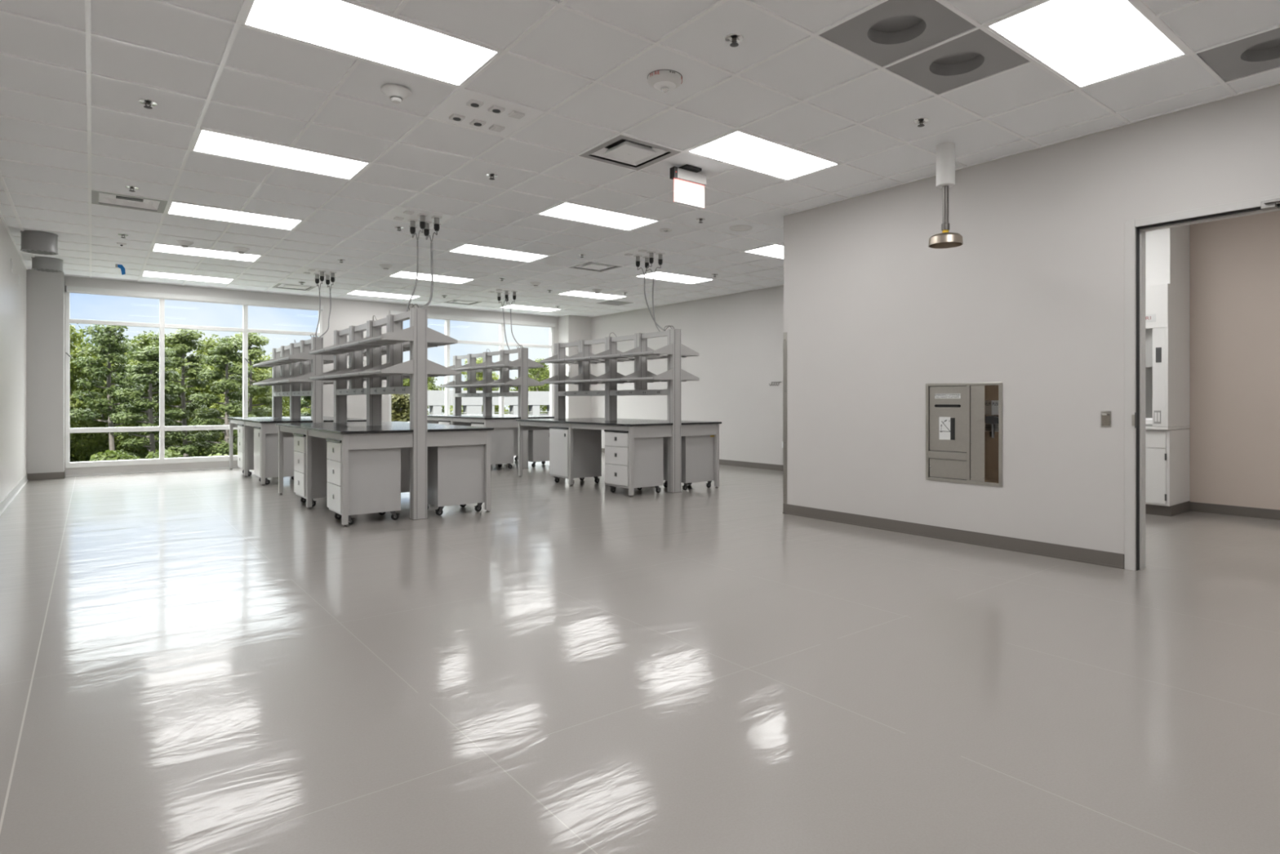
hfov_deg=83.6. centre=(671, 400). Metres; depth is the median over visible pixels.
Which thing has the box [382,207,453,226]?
panel
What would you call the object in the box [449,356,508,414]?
broadleaf tree
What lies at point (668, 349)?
shelf
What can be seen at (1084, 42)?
ceiling light
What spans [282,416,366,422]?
countertop
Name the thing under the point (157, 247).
ceiling light
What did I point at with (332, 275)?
power cable
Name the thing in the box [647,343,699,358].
shelf
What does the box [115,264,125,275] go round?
tape
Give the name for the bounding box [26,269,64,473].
column
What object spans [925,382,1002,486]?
wall cabinet
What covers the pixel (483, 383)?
shelf
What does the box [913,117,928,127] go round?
sprinkler head
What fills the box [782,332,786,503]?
guard
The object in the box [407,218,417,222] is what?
socket
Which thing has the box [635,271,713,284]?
ceiling light
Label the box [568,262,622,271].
ceiling vent
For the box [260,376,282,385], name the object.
shelf
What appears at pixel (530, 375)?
broadleaf tree
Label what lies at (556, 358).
shelf
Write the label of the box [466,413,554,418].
countertop
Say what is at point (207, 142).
ceiling light
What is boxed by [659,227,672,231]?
sensor
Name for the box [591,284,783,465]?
wall
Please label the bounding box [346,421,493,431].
countertop
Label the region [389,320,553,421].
window
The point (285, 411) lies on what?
broadleaf tree
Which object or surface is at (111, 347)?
pine tree
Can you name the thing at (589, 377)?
shelf
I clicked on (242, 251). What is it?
smoke detector
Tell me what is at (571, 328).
column
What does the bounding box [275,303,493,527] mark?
lab bench
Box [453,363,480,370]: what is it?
shelf
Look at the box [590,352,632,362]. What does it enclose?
shelf
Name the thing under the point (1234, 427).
wall
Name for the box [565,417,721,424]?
countertop
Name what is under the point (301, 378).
shelf
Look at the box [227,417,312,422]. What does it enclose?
countertop
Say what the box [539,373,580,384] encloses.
shelf
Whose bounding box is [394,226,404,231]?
sprinkler head
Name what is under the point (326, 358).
shelf
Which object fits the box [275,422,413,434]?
countertop
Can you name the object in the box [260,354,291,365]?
shelf
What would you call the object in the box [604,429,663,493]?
drawer pedestal
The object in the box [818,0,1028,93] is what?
ceiling vent
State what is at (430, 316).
roller shade
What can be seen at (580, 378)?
shelf
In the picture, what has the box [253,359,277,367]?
shelf
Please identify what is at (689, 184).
exit sign
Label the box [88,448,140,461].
bush
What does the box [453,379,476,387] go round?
shelf
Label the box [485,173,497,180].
sprinkler head
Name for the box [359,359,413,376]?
shelf
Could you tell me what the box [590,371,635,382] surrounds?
shelf
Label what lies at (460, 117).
socket
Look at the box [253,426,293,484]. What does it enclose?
pedestal
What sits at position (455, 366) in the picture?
shelf
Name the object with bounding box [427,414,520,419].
countertop
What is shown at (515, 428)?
drawer pedestal
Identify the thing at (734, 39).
sprinkler head
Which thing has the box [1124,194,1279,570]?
door frame
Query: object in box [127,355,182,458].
broadleaf tree
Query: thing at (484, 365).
shelf
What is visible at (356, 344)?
shelf
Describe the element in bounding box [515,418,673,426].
countertop
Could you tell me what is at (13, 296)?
wall
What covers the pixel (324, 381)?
shelf
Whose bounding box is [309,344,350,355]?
shelf
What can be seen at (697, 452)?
drawer pedestal
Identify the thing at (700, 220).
sprinkler head
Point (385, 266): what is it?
smoke detector
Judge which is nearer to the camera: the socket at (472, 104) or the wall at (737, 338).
the socket at (472, 104)
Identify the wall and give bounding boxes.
[0,217,26,502]
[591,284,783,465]
[782,84,1279,568]
[1189,210,1279,510]
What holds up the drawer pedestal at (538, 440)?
on the floor at (206, 661)
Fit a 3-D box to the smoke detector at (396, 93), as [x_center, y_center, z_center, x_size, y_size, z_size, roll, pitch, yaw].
[-1.754,-1.940,4.564,0.184,0.074,0.184,0,0,-39]
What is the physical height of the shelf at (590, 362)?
0.158 m
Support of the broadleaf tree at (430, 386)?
on the ground
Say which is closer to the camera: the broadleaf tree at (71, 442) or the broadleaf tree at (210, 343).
the broadleaf tree at (71, 442)
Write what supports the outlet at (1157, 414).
attached to the fume hood
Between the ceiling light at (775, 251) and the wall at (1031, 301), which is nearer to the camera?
the wall at (1031, 301)
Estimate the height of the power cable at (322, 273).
1.034 m
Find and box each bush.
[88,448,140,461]
[145,448,182,458]
[208,452,228,456]
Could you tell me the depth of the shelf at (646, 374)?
10.20 m
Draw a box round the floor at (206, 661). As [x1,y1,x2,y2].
[0,452,1279,853]
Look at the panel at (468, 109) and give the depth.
4.92 m
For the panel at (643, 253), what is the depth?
9.59 m
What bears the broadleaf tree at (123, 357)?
on the ground
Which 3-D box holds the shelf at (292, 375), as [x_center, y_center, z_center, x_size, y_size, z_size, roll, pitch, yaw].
[-6.087,-0.337,11.281,0.318,0.158,0.740,0,0,-39]
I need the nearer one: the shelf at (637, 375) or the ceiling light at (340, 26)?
the ceiling light at (340, 26)
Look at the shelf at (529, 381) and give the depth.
12.79 m
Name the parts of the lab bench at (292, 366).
leg, rail, leg, rail, leg, post, hanging post, post, hanging post, post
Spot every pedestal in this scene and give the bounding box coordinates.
[236,423,255,475]
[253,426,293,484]
[293,432,327,506]
[326,438,400,524]
[400,447,409,492]
[427,444,484,515]
[438,420,471,426]
[471,422,513,468]
[513,426,518,460]
[528,429,549,466]
[548,426,601,484]
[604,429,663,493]
[663,435,714,489]
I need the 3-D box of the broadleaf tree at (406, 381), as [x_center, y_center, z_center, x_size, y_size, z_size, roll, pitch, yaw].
[-31.607,1.349,87.379,7.882,11.725,7.332,0,0,-26]
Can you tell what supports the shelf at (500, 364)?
attached to the lab bench at (523, 363)
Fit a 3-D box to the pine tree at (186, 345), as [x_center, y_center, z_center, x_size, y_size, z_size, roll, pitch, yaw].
[-29.262,1.425,42.557,4.052,11.568,3.765,0,0,-44]
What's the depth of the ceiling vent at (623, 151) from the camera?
5.75 m
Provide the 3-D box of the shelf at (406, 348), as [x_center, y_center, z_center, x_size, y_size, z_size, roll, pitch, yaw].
[-3.059,-0.667,8.258,0.318,0.158,0.740,0,0,-39]
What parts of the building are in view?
guard rail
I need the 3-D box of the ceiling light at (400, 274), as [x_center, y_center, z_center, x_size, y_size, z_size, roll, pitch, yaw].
[-3.839,-1.983,11.502,1.195,0.028,0.586,0,0,-39]
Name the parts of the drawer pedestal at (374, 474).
drawer, drawer, drawer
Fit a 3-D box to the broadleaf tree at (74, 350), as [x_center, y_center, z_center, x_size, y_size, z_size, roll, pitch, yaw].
[-42.179,1.169,50.143,6.421,12.085,5.764,0,0,30]
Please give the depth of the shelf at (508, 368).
13.58 m
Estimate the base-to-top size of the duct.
0.225 m
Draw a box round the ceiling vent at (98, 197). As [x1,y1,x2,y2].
[91,190,167,213]
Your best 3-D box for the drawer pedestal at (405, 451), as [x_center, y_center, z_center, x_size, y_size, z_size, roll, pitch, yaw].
[-3.249,0.794,8.906,0.573,0.822,0.532,0,0,-39]
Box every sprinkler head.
[117,233,128,238]
[124,185,138,191]
[138,98,157,109]
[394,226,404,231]
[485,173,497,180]
[696,217,705,222]
[724,33,743,47]
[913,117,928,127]
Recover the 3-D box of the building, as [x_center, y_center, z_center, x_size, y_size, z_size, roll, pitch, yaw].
[-12.241,3.140,81.872,44.000,8.130,14.000,0,0,-39]
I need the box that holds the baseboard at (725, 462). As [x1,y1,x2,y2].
[601,448,782,471]
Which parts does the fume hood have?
sash, drawer, cabinet door, corner post, control panel, panel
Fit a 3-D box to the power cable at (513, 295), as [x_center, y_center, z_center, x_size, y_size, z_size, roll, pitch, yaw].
[-2.841,-1.442,12.936,0.092,1.033,0.604,0,0,-39]
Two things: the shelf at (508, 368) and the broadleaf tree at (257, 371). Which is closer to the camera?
the shelf at (508, 368)
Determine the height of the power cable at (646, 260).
1.044 m
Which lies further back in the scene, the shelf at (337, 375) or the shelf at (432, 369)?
the shelf at (337, 375)
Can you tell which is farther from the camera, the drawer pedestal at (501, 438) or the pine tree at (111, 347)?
the pine tree at (111, 347)
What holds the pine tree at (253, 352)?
on the ground
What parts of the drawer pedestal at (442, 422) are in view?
drawer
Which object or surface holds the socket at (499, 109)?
attached to the panel at (468, 109)
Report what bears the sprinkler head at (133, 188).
attached to the ceiling
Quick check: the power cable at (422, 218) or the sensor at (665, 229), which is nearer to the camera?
the power cable at (422, 218)
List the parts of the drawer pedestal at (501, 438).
drawer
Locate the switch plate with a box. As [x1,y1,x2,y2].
[1101,411,1111,426]
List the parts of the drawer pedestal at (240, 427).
drawer, drawer, drawer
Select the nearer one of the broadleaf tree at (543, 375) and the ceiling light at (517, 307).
the ceiling light at (517, 307)
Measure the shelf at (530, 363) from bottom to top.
0.158 m
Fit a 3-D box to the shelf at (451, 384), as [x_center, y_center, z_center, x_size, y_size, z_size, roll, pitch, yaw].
[-4.413,-0.337,14.557,0.318,0.158,0.770,0,0,-39]
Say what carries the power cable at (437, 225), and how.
hanging from the panel at (405, 215)
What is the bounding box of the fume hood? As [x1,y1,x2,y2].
[1145,224,1190,516]
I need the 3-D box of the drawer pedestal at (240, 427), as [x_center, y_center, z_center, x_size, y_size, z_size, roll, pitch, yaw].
[-6.732,0.794,11.713,0.573,0.822,0.532,0,0,-39]
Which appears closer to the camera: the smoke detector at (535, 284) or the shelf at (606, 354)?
the shelf at (606, 354)
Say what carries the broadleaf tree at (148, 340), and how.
on the ground
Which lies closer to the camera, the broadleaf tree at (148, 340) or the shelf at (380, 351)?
the shelf at (380, 351)
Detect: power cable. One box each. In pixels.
[315,271,324,337]
[319,272,335,337]
[405,215,426,311]
[420,217,440,308]
[497,291,509,349]
[505,291,522,347]
[635,253,665,330]
[644,253,662,331]
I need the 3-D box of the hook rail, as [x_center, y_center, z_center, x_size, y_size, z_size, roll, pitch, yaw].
[1.791,-0.289,12.340,0.058,0.072,0.230,0,0,-39]
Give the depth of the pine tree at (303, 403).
46.90 m
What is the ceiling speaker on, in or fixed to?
attached to the ceiling
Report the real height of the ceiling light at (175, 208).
0.028 m
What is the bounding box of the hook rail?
[768,381,781,386]
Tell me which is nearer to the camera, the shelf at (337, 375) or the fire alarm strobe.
the fire alarm strobe
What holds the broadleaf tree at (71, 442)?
on the ground
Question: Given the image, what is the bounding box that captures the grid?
[0,0,1279,317]
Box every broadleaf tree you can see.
[70,323,135,462]
[70,331,159,462]
[70,334,106,461]
[70,397,78,462]
[71,356,149,459]
[87,330,208,459]
[118,337,142,440]
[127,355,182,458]
[145,338,212,456]
[155,357,235,454]
[186,333,239,456]
[188,355,289,438]
[233,352,311,455]
[287,397,311,416]
[403,377,435,414]
[427,377,450,414]
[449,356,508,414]
[461,372,509,413]
[506,361,549,413]
[509,358,549,413]
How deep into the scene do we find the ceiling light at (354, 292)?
13.40 m
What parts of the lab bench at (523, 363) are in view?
rail, post, rail, hanging post, leg, post, hanging post, post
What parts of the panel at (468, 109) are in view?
blank plate, blank plate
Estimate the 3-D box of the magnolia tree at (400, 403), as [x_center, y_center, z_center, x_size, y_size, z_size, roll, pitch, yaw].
[-13.280,3.358,34.907,2.557,7.704,2.444,0,0,23]
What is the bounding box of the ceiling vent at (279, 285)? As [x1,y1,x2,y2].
[272,283,315,290]
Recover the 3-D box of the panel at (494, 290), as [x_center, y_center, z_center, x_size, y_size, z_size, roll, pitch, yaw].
[-3.038,-1.966,12.935,0.586,0.030,0.586,0,0,-39]
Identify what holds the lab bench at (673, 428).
on the floor at (206, 661)
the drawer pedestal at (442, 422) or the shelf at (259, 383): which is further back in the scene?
the drawer pedestal at (442, 422)
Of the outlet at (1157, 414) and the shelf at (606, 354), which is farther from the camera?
the shelf at (606, 354)
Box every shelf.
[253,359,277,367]
[253,377,273,386]
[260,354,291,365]
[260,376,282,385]
[269,355,297,363]
[269,373,299,384]
[278,350,312,361]
[278,372,312,383]
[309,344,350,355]
[309,368,344,380]
[323,355,333,363]
[323,372,333,383]
[324,340,368,352]
[324,367,361,379]
[340,336,385,349]
[340,363,385,377]
[346,352,386,356]
[359,326,413,345]
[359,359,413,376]
[363,349,406,353]
[382,345,429,351]
[382,375,428,378]
[403,327,457,347]
[403,360,457,377]
[439,380,464,387]
[448,363,468,372]
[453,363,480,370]
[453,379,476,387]
[469,361,497,369]
[469,378,494,386]
[485,358,520,368]
[485,377,520,386]
[492,362,518,369]
[509,358,543,368]
[509,377,543,386]
[539,351,582,363]
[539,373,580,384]
[564,351,604,361]
[564,373,605,383]
[565,355,604,364]
[565,375,600,384]
[590,346,639,359]
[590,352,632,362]
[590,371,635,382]
[590,373,628,383]
[617,350,661,360]
[617,372,662,382]
[620,343,672,356]
[620,368,672,381]
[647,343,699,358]
[647,368,699,382]
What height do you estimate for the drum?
0.165 m
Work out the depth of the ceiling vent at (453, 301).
14.37 m
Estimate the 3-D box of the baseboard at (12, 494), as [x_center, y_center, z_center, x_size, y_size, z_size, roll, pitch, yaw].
[-4.429,1.150,4.271,0.020,0.110,16.720,0,0,-39]
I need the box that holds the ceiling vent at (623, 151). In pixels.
[579,134,680,170]
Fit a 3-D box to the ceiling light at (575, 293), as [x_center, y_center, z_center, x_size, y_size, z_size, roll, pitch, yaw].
[-1.470,-1.983,13.420,1.195,0.028,0.586,0,0,-39]
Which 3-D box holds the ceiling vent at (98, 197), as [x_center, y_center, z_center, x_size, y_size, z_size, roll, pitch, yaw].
[-5.386,-2.004,7.114,0.586,0.075,0.586,0,0,-39]
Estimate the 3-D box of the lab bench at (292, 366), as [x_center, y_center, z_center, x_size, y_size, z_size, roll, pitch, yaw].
[-6.162,0.104,11.763,1.550,2.200,3.089,0,0,-39]
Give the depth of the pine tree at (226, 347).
40.46 m
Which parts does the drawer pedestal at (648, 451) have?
drawer, drawer, drawer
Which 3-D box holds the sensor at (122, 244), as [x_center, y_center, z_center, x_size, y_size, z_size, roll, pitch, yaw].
[-6.919,-1.960,9.010,0.100,0.034,0.100,0,0,-39]
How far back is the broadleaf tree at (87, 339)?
47.45 m
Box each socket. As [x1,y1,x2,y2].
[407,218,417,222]
[417,213,427,217]
[431,215,442,219]
[448,113,465,122]
[453,117,461,120]
[466,98,483,108]
[469,119,485,127]
[471,103,479,106]
[474,123,481,126]
[488,105,505,114]
[492,109,500,113]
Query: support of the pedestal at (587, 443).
on the floor at (206, 661)
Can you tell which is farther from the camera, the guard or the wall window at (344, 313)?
the wall window at (344, 313)
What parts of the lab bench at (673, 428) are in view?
leg, rail, post, leg, hanging post, rail, post, leg, hanging post, post, leg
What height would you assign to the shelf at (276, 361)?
0.158 m
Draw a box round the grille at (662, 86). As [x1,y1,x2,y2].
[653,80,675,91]
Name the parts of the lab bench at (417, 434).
leg, rail, leg, rail, post, leg, hanging post, post, hanging post, post, leg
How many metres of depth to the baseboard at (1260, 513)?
7.49 m
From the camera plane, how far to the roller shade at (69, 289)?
12.24 m
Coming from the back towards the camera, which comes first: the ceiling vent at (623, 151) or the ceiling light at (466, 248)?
the ceiling light at (466, 248)
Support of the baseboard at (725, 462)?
attached to the wall at (737, 338)
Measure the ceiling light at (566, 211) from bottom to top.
0.028 m
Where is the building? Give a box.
[391,390,549,416]
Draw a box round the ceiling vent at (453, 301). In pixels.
[443,299,480,305]
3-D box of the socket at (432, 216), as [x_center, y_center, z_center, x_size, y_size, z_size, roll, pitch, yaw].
[-2.514,-1.963,7.676,0.086,0.016,0.086,0,0,-39]
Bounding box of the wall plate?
[10,258,13,271]
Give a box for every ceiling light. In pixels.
[141,271,234,284]
[151,244,262,262]
[166,201,303,230]
[191,128,370,180]
[240,0,501,87]
[347,290,420,299]
[388,271,475,284]
[448,244,548,262]
[500,304,559,311]
[537,202,658,231]
[557,290,626,299]
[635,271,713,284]
[687,130,839,181]
[743,244,783,258]
[984,0,1188,88]
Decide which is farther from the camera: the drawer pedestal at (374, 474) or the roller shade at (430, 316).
the roller shade at (430, 316)
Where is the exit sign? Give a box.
[670,164,706,208]
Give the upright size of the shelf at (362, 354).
0.158 m
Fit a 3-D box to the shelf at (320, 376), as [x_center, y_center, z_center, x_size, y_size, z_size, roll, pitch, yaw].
[-4.356,-0.337,9.130,0.318,0.158,0.770,0,0,-39]
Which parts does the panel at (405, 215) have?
blank plate, blank plate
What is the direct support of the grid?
attached to the ceiling
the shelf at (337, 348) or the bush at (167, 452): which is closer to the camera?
the shelf at (337, 348)
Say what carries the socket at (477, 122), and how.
attached to the panel at (468, 109)
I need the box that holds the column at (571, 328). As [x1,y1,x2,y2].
[558,315,591,417]
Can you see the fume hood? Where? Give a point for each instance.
(1167, 251)
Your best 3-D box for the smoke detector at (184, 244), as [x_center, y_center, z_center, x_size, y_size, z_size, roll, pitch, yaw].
[-6.062,-1.940,8.919,0.184,0.074,0.184,0,0,-39]
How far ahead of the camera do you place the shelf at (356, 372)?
7.90 m
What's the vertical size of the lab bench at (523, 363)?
2.200 m
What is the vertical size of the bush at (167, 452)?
5.099 m
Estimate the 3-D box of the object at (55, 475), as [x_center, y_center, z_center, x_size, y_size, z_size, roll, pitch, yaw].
[-9.627,1.152,11.025,0.435,0.105,0.340,0,0,-39]
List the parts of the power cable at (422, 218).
branch cord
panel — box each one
[296,267,344,276]
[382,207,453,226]
[429,89,543,137]
[482,288,524,294]
[616,247,674,258]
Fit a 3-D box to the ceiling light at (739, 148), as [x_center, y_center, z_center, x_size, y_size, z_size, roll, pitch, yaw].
[0.762,-1.983,5.816,1.195,0.028,0.586,0,0,-39]
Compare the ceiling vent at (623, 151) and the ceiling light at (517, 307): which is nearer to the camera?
the ceiling vent at (623, 151)
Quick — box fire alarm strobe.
[647,69,682,93]
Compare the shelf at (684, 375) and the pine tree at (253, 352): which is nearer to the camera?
the shelf at (684, 375)
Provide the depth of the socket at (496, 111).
4.83 m
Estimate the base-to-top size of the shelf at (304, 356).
0.158 m
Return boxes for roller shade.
[65,285,323,311]
[389,310,555,327]
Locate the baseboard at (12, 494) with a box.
[0,473,28,515]
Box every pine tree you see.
[70,324,147,450]
[104,344,197,459]
[139,328,223,457]
[182,335,256,455]
[217,332,284,448]
[287,395,311,416]
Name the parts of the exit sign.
sign panel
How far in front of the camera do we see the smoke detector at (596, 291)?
12.71 m
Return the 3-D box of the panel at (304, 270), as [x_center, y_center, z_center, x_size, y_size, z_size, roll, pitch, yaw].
[-5.407,-1.966,11.018,0.586,0.030,0.586,0,0,-39]
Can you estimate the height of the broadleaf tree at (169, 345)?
12.583 m
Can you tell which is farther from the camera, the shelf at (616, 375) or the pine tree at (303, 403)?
the pine tree at (303, 403)
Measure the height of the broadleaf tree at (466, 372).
11.605 m
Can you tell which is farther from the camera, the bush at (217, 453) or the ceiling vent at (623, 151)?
the bush at (217, 453)
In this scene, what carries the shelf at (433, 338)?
attached to the lab bench at (417, 434)
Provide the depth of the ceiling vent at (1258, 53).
4.15 m
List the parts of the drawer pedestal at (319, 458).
drawer, drawer, drawer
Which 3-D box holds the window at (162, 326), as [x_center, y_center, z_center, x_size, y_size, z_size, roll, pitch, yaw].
[-8.136,-0.366,12.509,3.741,2.868,0.168,0,0,-39]
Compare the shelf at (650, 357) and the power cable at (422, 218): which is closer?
the power cable at (422, 218)
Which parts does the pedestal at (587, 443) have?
door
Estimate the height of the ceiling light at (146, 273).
0.028 m
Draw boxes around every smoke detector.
[175,240,193,248]
[232,246,249,254]
[379,263,392,270]
[380,84,411,103]
[529,281,541,287]
[591,288,602,293]
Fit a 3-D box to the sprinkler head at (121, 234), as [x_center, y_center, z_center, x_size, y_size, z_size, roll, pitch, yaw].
[-6.536,-1.957,8.536,0.104,0.041,0.104,0,0,-39]
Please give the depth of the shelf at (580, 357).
10.66 m
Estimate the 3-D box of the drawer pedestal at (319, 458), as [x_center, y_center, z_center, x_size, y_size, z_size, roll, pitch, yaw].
[-4.061,0.794,8.401,0.573,0.822,0.532,0,0,-39]
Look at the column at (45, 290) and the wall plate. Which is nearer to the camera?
the wall plate
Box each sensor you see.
[116,242,126,246]
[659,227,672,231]
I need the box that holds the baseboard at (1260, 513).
[1189,502,1279,519]
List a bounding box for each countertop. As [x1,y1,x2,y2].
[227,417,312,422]
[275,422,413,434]
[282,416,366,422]
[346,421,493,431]
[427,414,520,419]
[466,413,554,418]
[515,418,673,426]
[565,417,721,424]
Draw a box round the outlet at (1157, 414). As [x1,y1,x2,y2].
[1153,410,1160,423]
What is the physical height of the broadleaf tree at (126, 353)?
12.454 m
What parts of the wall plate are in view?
plate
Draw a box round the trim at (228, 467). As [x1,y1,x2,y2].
[65,466,239,476]
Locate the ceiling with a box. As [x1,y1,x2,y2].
[0,0,1279,316]
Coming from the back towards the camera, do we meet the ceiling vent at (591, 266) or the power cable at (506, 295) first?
the power cable at (506, 295)
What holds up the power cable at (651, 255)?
hanging from the panel at (643, 253)
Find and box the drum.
[31,256,63,272]
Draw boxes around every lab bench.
[227,333,366,485]
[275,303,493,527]
[427,345,554,468]
[515,325,721,497]
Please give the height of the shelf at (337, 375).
0.158 m
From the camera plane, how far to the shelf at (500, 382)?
12.64 m
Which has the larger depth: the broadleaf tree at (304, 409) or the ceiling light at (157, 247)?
the broadleaf tree at (304, 409)
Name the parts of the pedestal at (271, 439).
door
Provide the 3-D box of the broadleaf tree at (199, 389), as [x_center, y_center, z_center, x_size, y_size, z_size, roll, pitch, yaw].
[-34.707,1.941,50.913,6.054,10.539,5.514,0,0,20]
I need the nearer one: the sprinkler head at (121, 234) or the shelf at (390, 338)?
the shelf at (390, 338)
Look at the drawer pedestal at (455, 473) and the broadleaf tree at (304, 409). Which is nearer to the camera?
the drawer pedestal at (455, 473)
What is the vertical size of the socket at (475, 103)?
0.016 m
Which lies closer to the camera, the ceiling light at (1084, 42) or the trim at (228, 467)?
the ceiling light at (1084, 42)
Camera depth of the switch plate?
5.21 m
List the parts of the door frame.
strike plate, closer arm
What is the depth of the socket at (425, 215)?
7.55 m
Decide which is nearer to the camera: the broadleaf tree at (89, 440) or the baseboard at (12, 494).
the baseboard at (12, 494)
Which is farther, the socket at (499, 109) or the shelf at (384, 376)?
the shelf at (384, 376)
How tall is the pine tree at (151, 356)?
10.228 m
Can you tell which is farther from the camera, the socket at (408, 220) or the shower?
the socket at (408, 220)
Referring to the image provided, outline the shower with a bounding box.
[928,142,963,248]
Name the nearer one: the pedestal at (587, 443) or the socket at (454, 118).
the socket at (454, 118)
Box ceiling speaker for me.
[728,225,752,231]
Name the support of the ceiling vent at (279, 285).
attached to the grid
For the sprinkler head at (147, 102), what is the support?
attached to the ceiling
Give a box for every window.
[64,275,558,475]
[65,292,322,467]
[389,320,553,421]
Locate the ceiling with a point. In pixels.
(566, 40)
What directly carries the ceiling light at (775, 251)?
attached to the grid
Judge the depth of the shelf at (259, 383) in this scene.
12.46 m
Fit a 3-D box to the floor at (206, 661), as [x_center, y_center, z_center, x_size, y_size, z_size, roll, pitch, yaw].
[-0.621,1.265,7.565,10.485,0.120,17.450,0,0,-39]
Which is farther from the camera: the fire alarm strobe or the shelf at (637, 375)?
the shelf at (637, 375)
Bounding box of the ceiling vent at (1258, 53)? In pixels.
[1196,27,1279,81]
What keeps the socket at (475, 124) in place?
attached to the panel at (468, 109)
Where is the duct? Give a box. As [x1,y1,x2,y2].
[20,230,57,254]
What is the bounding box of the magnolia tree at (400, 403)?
[391,394,409,422]

